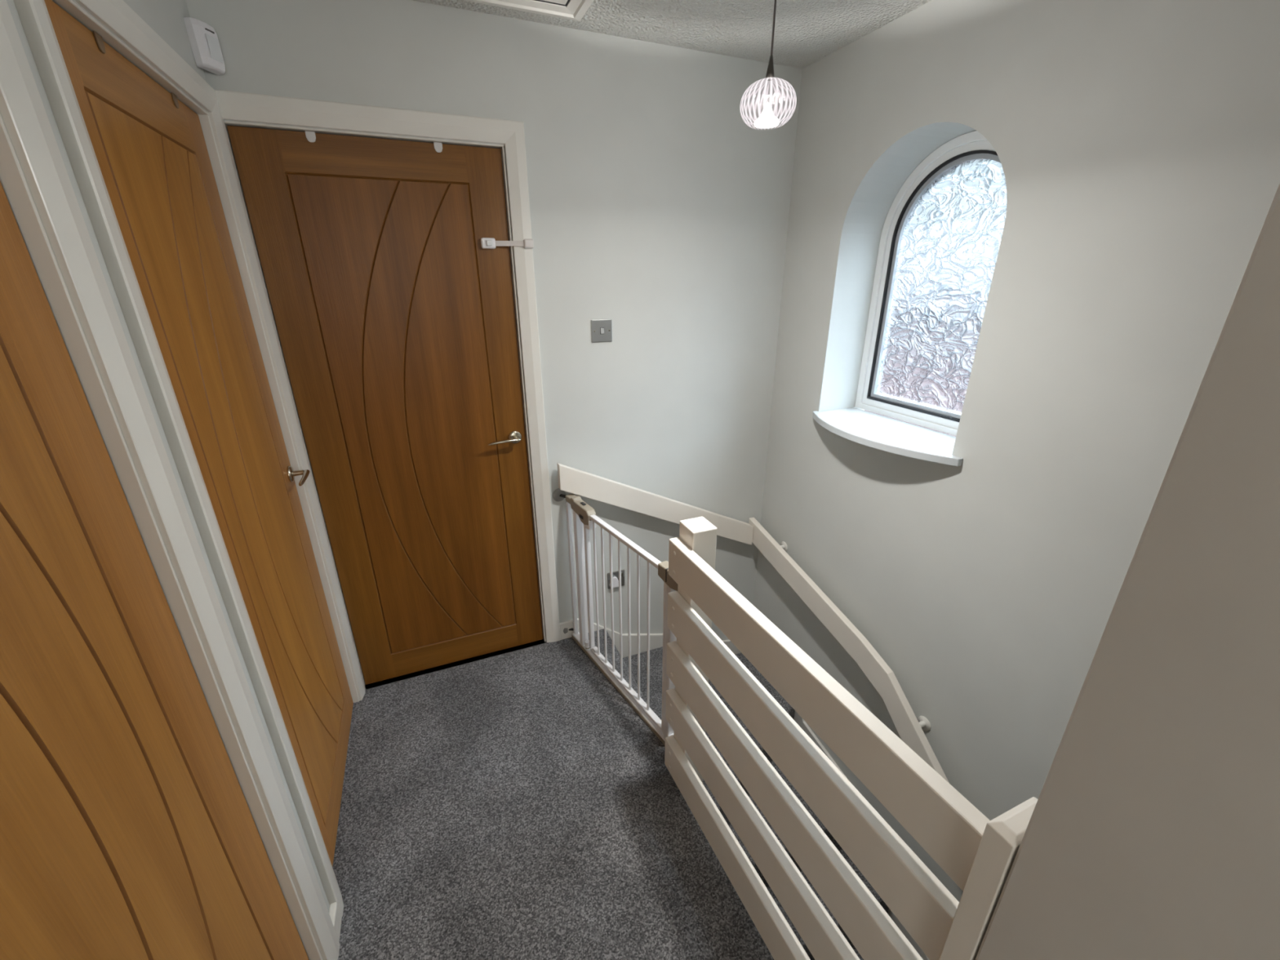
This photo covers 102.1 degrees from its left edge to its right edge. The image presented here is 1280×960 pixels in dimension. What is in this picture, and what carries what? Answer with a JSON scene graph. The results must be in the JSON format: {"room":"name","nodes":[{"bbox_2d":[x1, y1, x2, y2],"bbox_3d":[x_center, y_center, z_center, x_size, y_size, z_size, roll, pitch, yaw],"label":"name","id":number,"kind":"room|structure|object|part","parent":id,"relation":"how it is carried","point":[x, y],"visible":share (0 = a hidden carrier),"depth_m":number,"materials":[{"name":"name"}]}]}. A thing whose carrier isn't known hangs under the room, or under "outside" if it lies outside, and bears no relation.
{"room":"stair landing","nodes":[
{"label":"stair landing","id":0,"kind":"room"},
{"bbox_2d":[0,0,354,958],"bbox_3d":[-0.374,0.509,-0.145,0.100,2.333,4.500,-9,23,-21],"label":"wall","id":1,"kind":"structure","parent":0,"point":[165,17],"depth_m":0.99,"materials":[{"name":"paint"}]},
{"bbox_2d":[0,112,322,959],"bbox_3d":[-0.641,0.415,0.563,0.135,1.994,0.768,-9,23,-21],"label":"door","id":2,"kind":"structure","parent":1,"relation":"in","point":[135,824],"depth_m":0.67,"materials":[{"name":"brown wood"}]},
{"bbox_2d":[0,0,339,959],"bbox_3d":[-0.607,0.379,0.564,0.018,2.060,0.896,-9,23,-21],"label":"trim","id":3,"kind":"structure","parent":1,"relation":"attached to","point":[22,109],"depth_m":0.79,"materials":[{"name":"white paint"}]},
{"bbox_2d":[13,0,365,916],"bbox_3d":[-0.977,0.059,1.386,0.018,2.060,0.893,-9,23,-21],"label":"trim","id":4,"kind":"structure","parent":1,"relation":"attached to","point":[116,15],"depth_m":0.98,"materials":[{"name":"white paint"}]},
{"bbox_2d":[44,0,359,866],"bbox_3d":[-1.012,0.094,1.386,0.135,1.994,0.768,-9,23,-21],"label":"door","id":5,"kind":"structure","parent":1,"relation":"in","point":[159,162],"depth_m":1.26,"materials":[{"name":"brown wood"}]},
{"bbox_2d":[92,31,106,53],"bbox_3d":[-0.951,-0.769,0.912,0.004,0.028,0.025,-9,23,-21],"label":"hook","id":6,"kind":"object","parent":5,"relation":"attached to","point":[98,38],"visible":1,"depth_m":0.91,"materials":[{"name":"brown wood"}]},
{"bbox_2d":[170,92,178,108],"bbox_3d":[-1.085,-0.885,1.209,0.004,0.028,0.025,-9,23,-21],"label":"hook","id":7,"kind":"object","parent":5,"relation":"attached to","point":[173,95],"visible":1,"depth_m":1.21,"materials":[{"name":"brown wood"}]},
{"bbox_3d":[-1.083,-0.008,1.645,0.051,0.019,0.124,-9,23,-21],"label":"handle lever","id":8,"kind":"part","parent":5,"relation":"part of","materials":[{"name":"silver metal"}]},
{"bbox_2d":[183,17,225,75],"bbox_3d":[-1.119,-1.120,1.339,0.040,0.100,0.076,2,21,6],"label":"sensor","id":9,"kind":"object","parent":1,"relation":"attached to","point":[203,38],"visible":1,"depth_m":1.32,"materials":[{"name":"white plastic"}]},
{"bbox_2d":[328,902,342,941],"bbox_3d":[-0.792,1.146,1.343,0.017,0.066,0.071,-9,23,-21],"label":"baseboard","id":10,"kind":"structure","parent":1,"relation":"attached to","point":[335,913],"depth_m":1.34,"materials":[{"name":"white paint"}]},
{"bbox_2d":[364,639,546,688],"bbox_3d":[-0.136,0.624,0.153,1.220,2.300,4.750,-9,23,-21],"label":"threshold","id":11,"kind":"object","parent":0,"point":[402,677],"depth_m":2.29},
{"bbox_2d":[186,0,802,689],"bbox_3d":[-0.190,0.823,2.621,2.339,4.933,0.100,-9,23,-21],"label":"wall","id":12,"kind":"structure","parent":0,"point":[656,211],"depth_m":1.97,"materials":[{"name":"paint"}]},
{"bbox_2d":[223,120,546,684],"bbox_3d":[-0.807,-0.125,1.945,0.768,1.994,0.135,-9,23,-21],"label":"door","id":13,"kind":"structure","parent":12,"relation":"in","point":[398,334],"depth_m":1.83,"materials":[{"name":"brown wood"}]},
{"bbox_2d":[305,130,315,142],"bbox_3d":[-0.966,-1.007,1.519,0.025,0.028,0.004,-9,23,-21],"label":"hook","id":14,"kind":"object","parent":13,"relation":"attached to","point":[310,135],"visible":1,"depth_m":1.52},
{"bbox_2d":[433,142,442,152],"bbox_3d":[-0.641,-1.057,1.645,0.025,0.028,0.004,-9,23,-21],"label":"hook","id":15,"kind":"object","parent":13,"relation":"attached to","point":[437,146],"visible":1,"depth_m":1.64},
{"bbox_3d":[-0.529,-0.152,2.011,0.124,0.019,0.051,-9,23,-21],"label":"handle lever","id":16,"kind":"part","parent":13,"relation":"part of","materials":[{"name":"silver metal"}]},
{"bbox_2d":[480,237,533,248],"bbox_3d":[-0.459,-0.820,1.795,0.178,0.034,0.031,-5,22,-12],"label":"child lock","id":17,"kind":"object","parent":13,"relation":"attached to","point":[486,242],"visible":1,"depth_m":1.79,"materials":[{"name":"white plastic"}]},
{"bbox_2d":[213,88,560,642],"bbox_3d":[-0.766,-0.148,1.915,0.840,2.060,0.018,-9,23,-21],"label":"trim","id":18,"kind":"structure","parent":12,"relation":"attached to","point":[233,105],"depth_m":1.71,"materials":[{"name":"white paint"}]},
{"bbox_2d":[552,488,565,502],"bbox_3d":[-0.340,0.064,2.191,0.060,0.060,0.014,-14,25,-31],"label":"cup","id":19,"kind":"object","parent":12,"relation":"attached to","point":[557,495],"depth_m":2.18,"materials":[{"name":"grey plastic"}]},
{"bbox_2d":[591,319,612,342],"bbox_3d":[-0.149,-0.584,2.026,0.086,0.086,0.012,-9,23,-21],"label":"light switch","id":20,"kind":"object","parent":12,"relation":"attached to","point":[601,329],"visible":1,"depth_m":2.02,"materials":[{"name":"silver metal"}]},
{"bbox_2d":[552,488,677,745],"bbox_3d":[-0.088,0.510,2.005,0.074,0.756,0.854,-15,26,-33],"label":"safety gate","id":21,"kind":"object","parent":12,"relation":"attached to","point":[583,513],"visible":0.7,"depth_m":2.05,"materials":[{"name":"white metal"}]},
{"bbox_2d":[563,627,568,633],"bbox_3d":[-0.338,0.702,2.441,0.060,0.060,0.014,-14,25,-31],"label":"cup","id":22,"kind":"object","parent":21,"relation":"on","point":[566,629],"depth_m":2.43,"materials":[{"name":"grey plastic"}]},
{"bbox_3d":[-0.098,0.856,2.136,0.003,0.016,0.797,-14,25,-31],"label":"floor bar trim","id":23,"kind":"part","parent":21,"relation":"part of","materials":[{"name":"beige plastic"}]},
{"bbox_3d":[-0.058,0.213,1.853,0.022,0.017,0.552,-14,25,-31],"label":"rail","id":24,"kind":"part","parent":21,"relation":"part of","materials":[{"name":"white metal"}]},
{"bbox_3d":[-0.057,0.834,2.096,0.024,0.014,0.552,-14,25,-31],"label":"rail","id":25,"kind":"part","parent":21,"relation":"part of","materials":[{"name":"white metal"}]},
{"bbox_2d":[607,569,624,589],"bbox_3d":[-0.113,0.471,2.455,0.086,0.086,0.010,-9,23,-21],"label":"wall socket","id":26,"kind":"object","parent":12,"relation":"attached to","point":[615,574],"visible":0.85,"depth_m":2.45,"materials":[{"name":"silver metal"}]},
{"bbox_2d":[609,576,618,587],"bbox_3d":[-0.119,0.483,2.447,0.053,0.056,0.013,-9,23,-21],"label":"plug cover","id":27,"kind":"object","parent":26,"relation":"attached to","point":[615,582],"visible":0.58,"depth_m":2.44,"materials":[{"name":"white plastic"}]},
{"bbox_2d":[559,617,741,657],"bbox_3d":[0.130,0.980,2.759,1.096,0.838,0.015,-9,23,-21],"label":"baseboard","id":28,"kind":"structure","parent":12,"relation":"attached to","point":[655,639],"depth_m":2.62,"materials":[{"name":"white paint"}]},
{"bbox_2d":[557,462,753,545],"bbox_3d":[0.111,0.127,2.392,0.975,0.574,0.060,-9,23,-21],"label":"handrail","id":29,"kind":"object","parent":12,"relation":"attached to","point":[571,480],"visible":0.99,"depth_m":2.30,"materials":[{"name":"wood"}]},
{"bbox_2d":[332,628,773,959],"bbox_3d":[0.133,1.630,0.462,1.190,0.200,4.400,-9,23,-21],"label":"floor","id":30,"kind":"structure","parent":0,"point":[515,805],"depth_m":1.60,"materials":[{"name":"grey carpet"}]},
{"bbox_2d":[664,516,1037,959],"bbox_3d":[0.316,0.800,1.259,0.108,1.145,0.957,-9,23,-21],"label":"balustrade","id":31,"kind":"object","parent":30,"relation":"on","point":[978,853],"visible":0.95,"depth_m":1.04,"materials":[{"name":"wood"}]},
{"bbox_3d":[0.163,0.653,1.640,0.075,1.141,0.083,-9,23,-21],"label":"newel post","id":32,"kind":"part","parent":31,"relation":"part of","materials":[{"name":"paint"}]},
{"bbox_3d":[0.488,0.867,0.825,0.092,0.955,0.034,-9,23,-21],"label":"newel post","id":33,"kind":"part","parent":31,"relation":"part of","materials":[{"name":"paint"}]},
{"bbox_2d":[412,0,931,68],"bbox_3d":[0.655,-0.785,-0.185,2.339,0.100,4.500,-9,23,-21],"label":"ceiling","id":34,"kind":"structure","parent":0,"point":[806,32],"depth_m":1.62,"materials":[{"name":"white paint"}]},
{"bbox_2d":[463,0,594,21],"bbox_3d":[-0.370,-1.244,1.159,0.707,0.018,0.712,-9,23,-21],"label":"hatch","id":35,"kind":"object","parent":34,"relation":"attached to","point":[573,10],"visible":1,"depth_m":1.50,"materials":[{"name":"white paint"}]},
{"bbox_3d":[-0.370,-1.250,1.157,0.575,0.005,0.580,-9,23,-21],"label":"panel","id":36,"kind":"part","parent":35,"relation":"part of","materials":[{"name":"white paint"}]},
{"bbox_2d":[739,0,796,129],"bbox_3d":[0.282,-0.993,1.079,0.121,0.431,0.121,-9,23,-21],"label":"pendant lamp","id":37,"kind":"object","parent":34,"relation":"hanging from","point":[766,119],"visible":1,"depth_m":1.12,"materials":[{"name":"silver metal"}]},
{"bbox_3d":[0.282,-0.831,1.142,0.121,0.084,0.121,-9,23,-21],"label":"lamp shade","id":38,"kind":"part","parent":37,"relation":"part of","materials":[{"name":"plastic"}]},
{"bbox_3d":[0.282,-1.041,1.060,0.004,0.287,0.004,-9,23,-21],"label":"cord","id":39,"kind":"part","parent":37,"relation":"part of","materials":[{"name":"black plastic"}]},
{"bbox_2d":[753,0,1279,902],"bbox_3d":[1.581,1.416,1.089,0.255,4.933,4.500,-9,23,-21],"label":"wall","id":40,"kind":"structure","parent":0,"point":[1136,143],"depth_m":1.43,"materials":[{"name":"paint"}]},
{"bbox_2d":[748,517,949,782],"bbox_3d":[0.982,1.098,2.028,0.084,1.239,1.990,-9,23,-21],"label":"handrail","id":41,"kind":"object","parent":40,"relation":"attached to","point":[909,729],"visible":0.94,"depth_m":2.06,"materials":[{"name":"wood"}]},
{"bbox_2d":[793,711,929,959],"bbox_3d":[1.231,2.477,2.034,0.015,2.269,3.085,-9,23,-21],"label":"baseboard","id":42,"kind":"structure","parent":40,"relation":"attached to","point":[797,718],"depth_m":2.41,"materials":[{"name":"white paint"}]},
{"bbox_2d":[812,130,1006,466],"bbox_3d":[0.937,-0.622,1.757,0.375,0.980,0.674,-9,23,-21],"label":"window","id":43,"kind":"structure","parent":40,"relation":"in","point":[941,234],"depth_m":1.85,"materials":[{"name":"white plastic"}]},
{"bbox_3d":[0.910,-0.174,1.919,0.315,0.026,0.674,-9,23,-21],"label":"sill","id":44,"kind":"part","parent":43,"relation":"part of","materials":[{"name":"white paint"}]},
{"bbox_3d":[1.077,-0.661,1.820,0.060,0.954,0.618,-9,23,-21],"label":"frame","id":45,"kind":"part","parent":43,"relation":"part of","materials":[{"name":"white plastic"}]},
{"bbox_3d":[1.078,-0.659,1.821,0.047,0.903,0.562,-9,23,-21],"label":"sash","id":46,"kind":"part","parent":43,"relation":"part of","materials":[{"name":"white plastic"}]},
{"bbox_3d":[1.077,-0.658,1.821,0.001,0.823,0.480,-9,23,-21],"label":"glass pane","id":47,"kind":"part","parent":43,"relation":"part of","materials":[{"name":"clear glass"}]},
{"bbox_2d":[974,182,1279,959],"bbox_3d":[0.988,1.862,-0.045,0.100,4.933,2.511,-9,23,-21],"label":"wall","id":48,"kind":"structure","parent":0,"point":[1153,830],"depth_m":0.45,"materials":[{"name":"paint"}]},
{"bbox_3d":[1.047,3.844,1.795,1.119,0.100,4.500,-9,23,-21],"label":"floor","id":49,"kind":"structure","parent":0,"visible":0},
{"bbox_2d":[622,646,888,959],"bbox_3d":[0.798,2.480,1.937,0.852,2.460,2.920,-9,23,-21],"label":"staircase","id":50,"kind":"structure","parent":49,"relation":"on","point":[655,655],"depth_m":2.35,"materials":[{"name":"grey carpet"}]},
{"label":"outside","id":51,"kind":"structure","parent":0,"visible":0},
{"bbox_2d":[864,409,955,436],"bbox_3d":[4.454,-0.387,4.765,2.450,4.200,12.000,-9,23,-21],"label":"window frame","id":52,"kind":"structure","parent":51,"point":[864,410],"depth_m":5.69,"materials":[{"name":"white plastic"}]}
]}

